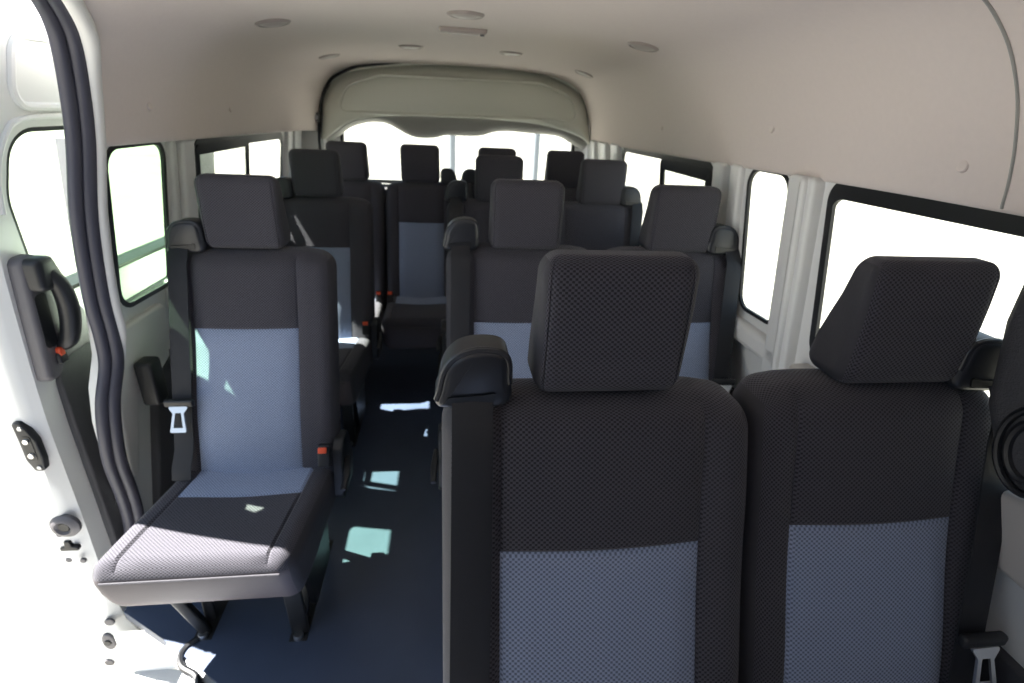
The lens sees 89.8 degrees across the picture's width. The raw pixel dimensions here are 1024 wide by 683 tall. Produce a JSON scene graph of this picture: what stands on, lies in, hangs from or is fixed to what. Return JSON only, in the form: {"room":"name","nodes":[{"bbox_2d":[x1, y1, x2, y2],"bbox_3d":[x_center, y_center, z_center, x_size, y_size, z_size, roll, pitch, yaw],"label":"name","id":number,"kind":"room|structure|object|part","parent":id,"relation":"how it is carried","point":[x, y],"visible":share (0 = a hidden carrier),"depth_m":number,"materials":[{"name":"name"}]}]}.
{"room":"vehicle interior","nodes":[
{"label":"vehicle interior","id":0,"kind":"room"},
{"bbox_2d":[55,131,301,513],"bbox_3d":[-1.066,0.251,1.198,0.220,1.352,4.510,0,24,-7],"label":"wall","id":1,"kind":"structure","parent":0,"point":[146,423],"depth_m":1.58,"materials":[{"name":"white paint"}]},
{"bbox_2d":[31,0,143,533],"bbox_3d":[-0.909,0.088,1.222,0.520,1.649,0.184,20,29,34],"label":"seal","id":2,"kind":"object","parent":1,"relation":"attached to","point":[66,46],"visible":0.88,"depth_m":1.18,"materials":[{"name":"grey rubber"}]},
{"bbox_2d":[62,0,126,359],"bbox_3d":[-0.826,-0.274,1.070,0.106,0.838,0.451,-18,31,-39],"label":"trim","id":3,"kind":"structure","parent":1,"relation":"attached to","point":[86,27],"depth_m":1.12,"materials":[{"name":"white plastic"}]},
{"bbox_2d":[0,0,214,668],"bbox_3d":[-1.201,-0.069,1.766,0.230,1.895,1.190,0,24,-7],"label":"door","id":4,"kind":"structure","parent":1,"relation":"in","point":[46,353],"depth_m":1.27,"materials":[{"name":"white paint"}]},
{"bbox_3d":[-1.122,-0.560,1.503,0.041,0.203,0.966,0,24,-6],"label":"window moulding","id":5,"kind":"part","parent":4,"relation":"part of","materials":[{"name":"white paint"}]},
{"bbox_3d":[-1.191,0.259,1.274,0.042,0.145,0.018,0,24,-7],"label":"catch plate","id":6,"kind":"part","parent":4,"relation":"part of","materials":[{"name":"black plastic"}]},
{"bbox_3d":[-1.079,-0.694,1.355,0.049,0.158,0.651,0,24,-7],"label":"embossed panel","id":7,"kind":"part","parent":4,"relation":"part of","materials":[{"name":"white paint"}]},
{"bbox_3d":[-1.093,-0.082,1.241,0.078,0.231,0.056,-7,26,-22],"label":"grip handle","id":8,"kind":"part","parent":4,"relation":"part of","materials":[{"name":"black plastic"}]},
{"bbox_2d":[107,142,168,307],"bbox_3d":[-1.048,-0.333,1.455,0.066,0.439,0.311,0,24,-7],"label":"window","id":9,"kind":"structure","parent":1,"relation":"in","point":[158,145],"depth_m":1.46,"materials":[{"name":"black"}]},
{"bbox_3d":[-1.112,0.149,1.552,0.083,0.472,0.295,0,24,-7],"label":"pillar panel","id":10,"kind":"part","parent":1,"relation":"part of","materials":[{"name":"white plastic"}]},
{"bbox_3d":[-1.154,-0.364,2.152,0.040,0.075,1.140,0,24,-7],"label":"window sill","id":11,"kind":"part","parent":1,"relation":"part of","materials":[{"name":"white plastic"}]},
{"bbox_3d":[-1.094,-0.239,1.696,0.123,0.802,0.033,0,24,-7],"label":"pillar moulding","id":12,"kind":"part","parent":1,"relation":"part of","materials":[{"name":"white paint"}]},
{"bbox_3d":[-1.095,-0.265,1.757,0.137,0.800,0.080,0,24,-7],"label":"pillar moulding","id":13,"kind":"part","parent":1,"relation":"part of","materials":[{"name":"white paint"}]},
{"bbox_2d":[194,132,282,217],"bbox_3d":[-1.143,-0.677,2.218,0.064,0.418,1.036,0,24,-7],"label":"window","id":14,"kind":"structure","parent":1,"relation":"in","point":[206,145],"depth_m":2.00,"materials":[{"name":"black plastic"}]},
{"bbox_3d":[-1.112,-0.580,2.000,0.056,0.376,0.510,0,24,-7],"label":"sliding frame","id":15,"kind":"part","parent":14,"relation":"part of","materials":[{"name":"black plastic"}]},
{"bbox_3d":[-1.143,-0.677,2.218,0.063,0.418,1.036,0,24,-7],"label":"frame","id":16,"kind":"part","parent":14,"relation":"part of","materials":[{"name":"black plastic"}]},
{"bbox_3d":[-1.234,-0.744,2.832,0.128,0.792,0.080,0,24,-7],"label":"pillar moulding","id":17,"kind":"part","parent":1,"relation":"part of","materials":[{"name":"white paint"}]},
{"bbox_3d":[-1.245,-0.794,2.946,0.135,0.790,0.130,0,24,-7],"label":"pillar moulding","id":18,"kind":"part","parent":1,"relation":"part of","materials":[{"name":"white paint"}]},
{"bbox_2d":[124,337,442,682],"bbox_3d":[-0.167,0.855,1.583,1.990,0.043,4.510,0,24,-7],"label":"floor","id":19,"kind":"structure","parent":0,"point":[378,616],"depth_m":1.65,"materials":[{"name":"blue carpet"}]},
{"bbox_2d":[112,630,215,682],"bbox_3d":[-0.847,1.358,0.653,0.430,0.232,2.070,0,24,-7],"label":"step","id":20,"kind":"structure","parent":19,"relation":"attached to","point":[146,660],"depth_m":1.55,"materials":[{"name":"grey"}]},
{"bbox_2d":[92,173,352,641],"bbox_3d":[-0.731,0.226,1.407,0.558,1.251,0.668,0,24,-7],"label":"seat","id":21,"kind":"object","parent":19,"relation":"on","point":[263,457],"visible":1,"depth_m":1.44,"materials":[{"name":"fabric"}]},
{"bbox_3d":[-0.915,0.213,1.410,0.048,0.066,0.033,0,24,-7],"label":"latch plate","id":22,"kind":"part","parent":21,"relation":"part of","materials":[{"name":"silver metal"}]},
{"bbox_2d":[92,468,335,605],"bbox_3d":[-0.759,0.517,1.412,0.496,0.204,0.400,0,24,-7],"label":"cushion","id":23,"kind":"object","parent":21,"relation":"on","point":[217,534],"depth_m":1.28,"materials":[{"name":"fabric"}]},
{"bbox_3d":[-0.745,0.387,1.479,0.338,0.018,0.154,0,24,-7],"label":"insert panel","id":24,"kind":"part","parent":21,"relation":"part of","materials":[{"name":"blue fabric"}]},
{"bbox_3d":[-0.755,0.194,1.481,0.280,0.439,0.152,0,24,-7],"label":"insert panel","id":25,"kind":"part","parent":21,"relation":"part of","materials":[{"name":"blue fabric"}]},
{"bbox_3d":[-0.737,0.073,1.518,0.430,0.658,0.310,0,24,-7],"label":"backrest","id":26,"kind":"part","parent":21,"relation":"part of","materials":[{"name":"fabric"}]},
{"bbox_3d":[-0.601,0.632,1.578,0.016,0.280,0.291,0,24,-7],"label":"leg","id":27,"kind":"part","parent":21,"relation":"part of","materials":[{"name":"black plastic"}]},
{"bbox_3d":[-0.485,0.384,1.508,0.023,0.030,0.132,-2,24,-11],"label":"recline lever","id":28,"kind":"part","parent":21,"relation":"part of","materials":[{"name":"black plastic"}]},
{"bbox_2d":[276,148,381,446],"bbox_3d":[-0.854,-0.163,2.266,0.558,1.251,0.668,0,24,-7],"label":"seat","id":29,"kind":"object","parent":19,"relation":"on","point":[319,217],"visible":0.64,"depth_m":2.31,"materials":[{"name":"fabric"}]},
{"bbox_3d":[-0.860,-0.316,2.376,0.430,0.658,0.310,0,24,-7],"label":"backrest","id":30,"kind":"part","parent":29,"relation":"part of","materials":[{"name":"fabric"}]},
{"bbox_3d":[-0.878,-0.195,2.339,0.280,0.439,0.152,0,24,-7],"label":"insert panel","id":31,"kind":"part","parent":29,"relation":"part of","materials":[{"name":"blue fabric"}]},
{"bbox_3d":[-0.868,-0.001,2.337,0.338,0.018,0.154,0,24,-7],"label":"insert panel","id":32,"kind":"part","parent":29,"relation":"part of","materials":[{"name":"blue fabric"}]},
{"bbox_2d":[339,338,372,405],"bbox_3d":[-0.882,0.128,2.270,0.496,0.204,0.400,0,24,-7],"label":"cushion","id":33,"kind":"object","parent":29,"relation":"on","point":[355,354],"depth_m":2.21,"materials":[{"name":"fabric"}]},
{"bbox_3d":[-0.724,0.244,2.436,0.016,0.280,0.291,0,24,-7],"label":"leg","id":34,"kind":"part","parent":29,"relation":"part of","materials":[{"name":"black plastic"}]},
{"bbox_3d":[-0.608,-0.005,2.366,0.023,0.030,0.132,-2,24,-11],"label":"recline lever","id":35,"kind":"part","parent":29,"relation":"part of","materials":[{"name":"black plastic"}]},
{"bbox_2d":[326,141,456,372],"bbox_3d":[-0.696,-0.401,2.800,0.801,1.246,0.637,0,24,-7],"label":"passenger seat","id":36,"kind":"object","parent":19,"relation":"on","point":[414,309],"visible":0.46,"depth_m":2.85,"materials":[{"name":"fabric"}]},
{"bbox_3d":[-0.905,-0.554,2.883,0.386,0.658,0.307,0,24,-7],"label":"backrest","id":37,"kind":"part","parent":36,"relation":"part of","materials":[{"name":"fabric"}]},
{"bbox_2d":[375,297,386,330],"bbox_3d":[-0.891,-0.109,2.780,0.386,0.203,0.400,0,24,-7],"label":"cushion","id":38,"kind":"object","parent":36,"relation":"on","point":[380,302],"depth_m":2.77,"materials":[{"name":"fabric"}]},
{"bbox_2d":[382,296,445,348],"bbox_3d":[-0.500,-0.110,2.829,0.386,0.203,0.400,0,24,-7],"label":"cushion","id":39,"kind":"object","parent":36,"relation":"on","point":[407,321],"depth_m":2.68,"materials":[{"name":"fabric"}]},
{"bbox_3d":[-0.514,-0.555,2.931,0.386,0.658,0.307,0,24,-7],"label":"backrest","id":40,"kind":"part","parent":36,"relation":"part of","materials":[{"name":"fabric"}]},
{"bbox_3d":[-0.508,-0.240,2.893,0.281,0.018,0.154,0,24,-7],"label":"insert panel","id":41,"kind":"part","parent":36,"relation":"part of","materials":[{"name":"blue fabric"}]},
{"bbox_3d":[-0.508,-0.434,2.896,0.248,0.439,0.152,0,24,-7],"label":"insert panel","id":42,"kind":"part","parent":36,"relation":"part of","materials":[{"name":"blue fabric"}]},
{"bbox_2d":[461,147,583,200],"bbox_3d":[0.111,-0.404,2.900,0.801,1.246,0.637,0,24,-7],"label":"seat","id":43,"kind":"object","parent":19,"relation":"on","point":[562,166],"visible":0.12,"depth_m":2.89,"materials":[{"name":"fabric"}]},
{"bbox_3d":[-0.098,-0.557,2.983,0.386,0.658,0.307,0,24,-7],"label":"backrest","id":44,"kind":"part","parent":43,"relation":"part of","materials":[{"name":"fabric"}]},
{"bbox_3d":[0.293,-0.558,3.031,0.386,0.658,0.307,0,24,-7],"label":"backrest","id":45,"kind":"part","parent":43,"relation":"part of","materials":[{"name":"fabric"}]},
{"bbox_2d":[436,155,642,359],"bbox_3d":[0.164,-0.152,2.314,1.004,1.240,0.637,0,24,-7],"label":"seat","id":46,"kind":"object","parent":19,"relation":"on","point":[607,213],"visible":0.29,"depth_m":2.34,"materials":[{"name":"fabric"}]},
{"bbox_3d":[-0.330,0.007,2.318,0.023,0.030,0.132,1,24,-3],"label":"recline lever","id":47,"kind":"part","parent":46,"relation":"part of","materials":[{"name":"black plastic"}]},
{"bbox_3d":[-0.070,-0.307,2.392,0.462,0.658,0.309,0,24,-7],"label":"backrest","id":48,"kind":"part","parent":46,"relation":"part of","materials":[{"name":"fabric"}]},
{"bbox_3d":[0.385,-0.308,2.448,0.432,0.658,0.309,0,24,-7],"label":"backrest","id":49,"kind":"part","parent":46,"relation":"part of","materials":[{"name":"fabric"}]},
{"bbox_2d":[430,179,741,489],"bbox_3d":[0.264,0.207,1.514,1.004,1.240,0.637,0,24,-7],"label":"seat","id":50,"kind":"object","parent":19,"relation":"on","point":[491,287],"visible":0.31,"depth_m":1.52,"materials":[{"name":"fabric"}]},
{"bbox_3d":[-0.230,0.366,1.519,0.023,0.030,0.132,1,24,-3],"label":"recline lever","id":51,"kind":"part","parent":50,"relation":"part of","materials":[{"name":"black plastic"}]},
{"bbox_3d":[0.033,0.174,1.558,0.296,0.439,0.152,0,24,-7],"label":"insert panel","id":52,"kind":"part","parent":50,"relation":"part of","materials":[{"name":"blue fabric"}]},
{"bbox_3d":[0.030,0.053,1.592,0.462,0.658,0.309,0,24,-7],"label":"backrest","id":53,"kind":"part","parent":50,"relation":"part of","materials":[{"name":"fabric"}]},
{"bbox_3d":[0.485,0.051,1.649,0.432,0.658,0.309,0,24,-7],"label":"backrest","id":54,"kind":"part","parent":50,"relation":"part of","materials":[{"name":"fabric"}]},
{"bbox_3d":[0.480,0.172,1.613,0.282,0.439,0.152,0,24,-7],"label":"insert panel","id":55,"kind":"part","parent":50,"relation":"part of","materials":[{"name":"blue fabric"}]},
{"bbox_3d":[0.652,0.170,1.581,0.048,0.066,0.033,0,24,-7],"label":"latch plate","id":56,"kind":"part","parent":50,"relation":"part of","materials":[{"name":"silver metal"}]},
{"bbox_2d":[433,249,1008,682],"bbox_3d":[0.358,0.552,0.732,0.998,1.249,0.658,0,24,-7],"label":"seat","id":57,"kind":"object","parent":19,"relation":"on","point":[610,514],"visible":0.94,"depth_m":0.76,"materials":[{"name":"fabric"}]},
{"bbox_3d":[0.125,0.408,0.802,0.462,0.658,0.309,0,24,-7],"label":"backrest","id":58,"kind":"part","parent":57,"relation":"part of","materials":[{"name":"fabric"}]},
{"bbox_3d":[0.128,0.529,0.767,0.296,0.439,0.152,0,24,-7],"label":"insert panel","id":59,"kind":"part","parent":57,"relation":"part of","materials":[{"name":"blue fabric"}]},
{"bbox_3d":[0.578,0.397,0.878,0.432,0.658,0.309,0,24,-7],"label":"backrest","id":60,"kind":"part","parent":57,"relation":"part of","materials":[{"name":"fabric"}]},
{"bbox_3d":[0.573,0.518,0.842,0.282,0.439,0.152,0,24,-7],"label":"insert panel","id":61,"kind":"part","parent":57,"relation":"part of","materials":[{"name":"blue fabric"}]},
{"bbox_3d":[0.745,0.516,0.810,0.048,0.066,0.033,0,24,-7],"label":"latch plate","id":62,"kind":"part","parent":57,"relation":"part of","materials":[{"name":"silver metal"}]},
{"bbox_2d":[301,63,589,149],"bbox_3d":[-0.367,-0.784,3.227,1.960,1.726,0.170,0,24,-7],"label":"wall","id":63,"kind":"structure","parent":0,"point":[310,139],"depth_m":2.92,"materials":[{"name":"white paint"}]},
{"bbox_2d":[322,63,588,300],"bbox_3d":[-0.329,-0.836,3.246,1.790,1.750,0.162,0,24,-7],"label":"door","id":64,"kind":"structure","parent":63,"relation":"in","point":[418,100],"depth_m":2.94,"materials":[{"name":"white plastic"}]},
{"bbox_3d":[-0.345,-0.602,3.383,1.470,0.770,0.060,0,24,-7],"label":"trim","id":65,"kind":"part","parent":64,"relation":"part of","materials":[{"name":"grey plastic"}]},
{"bbox_3d":[-0.303,-1.367,2.986,1.581,0.423,0.106,0,24,-7],"label":"trim","id":66,"kind":"part","parent":64,"relation":"part of","materials":[{"name":"white plastic"}]},
{"bbox_2d":[531,134,540,179],"bbox_3d":[0.610,-4.500,10.811,0.340,3.607,1.220,0,24,-7],"label":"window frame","id":67,"kind":"structure","parent":0,"point":[536,142],"depth_m":11.40,"materials":[{"name":"grey metal"}]},
{"bbox_2d":[83,0,1023,216],"bbox_3d":[-0.071,-0.476,0.946,1.775,0.376,4.418,0,24,-7],"label":"ceiling","id":68,"kind":"structure","parent":0,"point":[916,98],"depth_m":1.24,"materials":[{"name":"beige fabric"}]},
{"bbox_2d":[255,19,290,27],"bbox_3d":[-0.691,-0.922,1.485,0.099,0.027,0.100,2,24,-2],"label":"recessed light","id":69,"kind":"object","parent":68,"relation":"in","point":[267,23],"visible":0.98,"depth_m":1.47,"materials":[{"name":"beige plastic"}]},
{"bbox_2d":[319,54,339,58],"bbox_3d":[-0.834,-1.303,2.345,0.098,0.032,0.100,2,24,-2],"label":"recessed light","id":70,"kind":"object","parent":68,"relation":"in","point":[329,56],"visible":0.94,"depth_m":2.32,"materials":[{"name":"beige plastic"}]},
{"bbox_2d":[399,45,422,48],"bbox_3d":[-0.414,-1.208,2.109,0.100,0.014,0.100,-1,24,-7],"label":"recessed light","id":71,"kind":"object","parent":68,"relation":"in","point":[400,46],"visible":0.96,"depth_m":2.08,"materials":[{"name":"beige plastic"}]},
{"bbox_2d":[439,26,486,36],"bbox_3d":[-0.153,-0.971,1.608,0.150,0.023,0.042,0,24,-7],"label":"recessed light","id":72,"kind":"object","parent":68,"relation":"in","point":[449,30],"visible":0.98,"depth_m":1.59,"materials":[{"name":"beige plastic"}]},
{"bbox_2d":[447,10,484,19],"bbox_3d":[-0.122,-0.864,1.362,0.100,0.014,0.100,0,24,-7],"label":"recessed light","id":73,"kind":"object","parent":68,"relation":"in","point":[459,14],"visible":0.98,"depth_m":1.34,"materials":[{"name":"beige plastic"}]},
{"bbox_2d":[499,51,522,55],"bbox_3d":[-0.005,-1.205,2.151,0.100,0.015,0.100,1,24,-8],"label":"recessed light","id":74,"kind":"object","parent":68,"relation":"in","point":[510,53],"visible":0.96,"depth_m":2.13,"materials":[{"name":"beige plastic"}]},
{"bbox_2d":[574,70,592,77],"bbox_3d":[0.348,-1.296,2.485,0.097,0.037,0.100,-2,24,-12],"label":"recessed light","id":75,"kind":"object","parent":68,"relation":"in","point":[579,72],"visible":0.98,"depth_m":2.46,"materials":[{"name":"beige plastic"}]},
{"bbox_2d":[627,41,658,51],"bbox_3d":[0.402,-0.905,1.575,0.099,0.028,0.100,2,24,-2],"label":"recessed light","id":76,"kind":"object","parent":68,"relation":"in","point":[641,46],"visible":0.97,"depth_m":1.55,"materials":[{"name":"beige plastic"}]},
{"bbox_2d":[587,135,1023,682],"bbox_3d":[0.732,0.244,1.421,0.246,1.352,4.510,0,24,-7],"label":"wall","id":77,"kind":"structure","parent":0,"point":[781,343],"depth_m":1.22,"materials":[{"name":"white paint"}]},
{"bbox_3d":[0.510,-0.807,3.166,0.130,0.800,0.120,0,24,-7],"label":"pillar moulding","id":78,"kind":"part","parent":77,"relation":"part of","materials":[{"name":"white paint"}]},
{"bbox_3d":[0.535,-0.727,2.985,0.126,0.802,0.160,0,24,-7],"label":"pillar moulding","id":79,"kind":"part","parent":77,"relation":"part of","materials":[{"name":"white paint"}]},
{"bbox_3d":[0.561,-0.645,2.799,0.121,0.805,0.130,0,24,-7],"label":"pillar moulding","id":80,"kind":"part","parent":77,"relation":"part of","materials":[{"name":"white paint"}]},
{"bbox_2d":[622,148,712,185],"bbox_3d":[0.621,-0.598,2.181,0.057,0.394,0.983,0,24,-7],"label":"window","id":81,"kind":"structure","parent":77,"relation":"in","point":[702,170],"depth_m":1.91,"materials":[{"name":"black plastic"}]},
{"bbox_3d":[0.645,-0.496,1.960,0.050,0.350,0.450,0,24,-7],"label":"sliding frame","id":82,"kind":"part","parent":81,"relation":"part of","materials":[{"name":"black plastic"}]},
{"bbox_3d":[0.683,-0.209,1.758,0.126,0.762,0.062,0,24,-7],"label":"pillar moulding","id":83,"kind":"part","parent":77,"relation":"part of","materials":[{"name":"white paint"}]},
{"bbox_3d":[0.699,-0.175,1.681,0.114,0.765,0.060,0,24,-7],"label":"pillar moulding","id":84,"kind":"part","parent":77,"relation":"part of","materials":[{"name":"white paint"}]},
{"bbox_3d":[0.654,-0.251,2.088,0.039,0.070,1.560,0,24,-7],"label":"window sill","id":85,"kind":"part","parent":77,"relation":"part of","materials":[{"name":"white plastic"}]},
{"bbox_2d":[738,170,788,323],"bbox_3d":[0.711,-0.271,1.465,0.060,0.420,0.211,0,24,-7],"label":"window","id":86,"kind":"structure","parent":77,"relation":"in","point":[753,173],"depth_m":1.53,"materials":[{"name":"black rubber"}]},
{"bbox_3d":[0.724,-0.057,1.353,0.132,0.716,0.023,0,24,-7],"label":"pillar moulding","id":87,"kind":"part","parent":77,"relation":"part of","materials":[{"name":"white paint"}]},
{"bbox_3d":[0.730,-0.042,1.380,0.126,0.768,0.100,0,24,-7],"label":"pillar moulding","id":88,"kind":"part","parent":77,"relation":"part of","materials":[{"name":"white paint"}]},
{"bbox_2d":[809,183,1023,347],"bbox_3d":[0.792,0.015,0.819,0.063,0.442,0.940,0,24,-7],"label":"window","id":89,"kind":"structure","parent":77,"relation":"in","point":[1006,223],"depth_m":0.99,"materials":[{"name":"black"}]},
{"label":"outside","id":90,"kind":"structure","parent":0,"visible":0},
{"bbox_2d":[0,122,1023,682],"bbox_3d":[-1.232,-2.210,9.887,140.000,0.001,160.000,0,24,-7],"label":"background","id":91,"kind":"structure","parent":90,"point":[45,638],"depth_m":9.64,"materials":[{"name":"concrete"}]},
{"bbox_2d":[449,135,455,173],"bbox_3d":[-1.226,-4.493,10.583,0.340,3.607,1.220,0,24,-7],"label":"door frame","id":92,"kind":"structure","parent":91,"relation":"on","point":[452,139],"depth_m":11.17,"materials":[{"name":"grey metal"}]}
]}

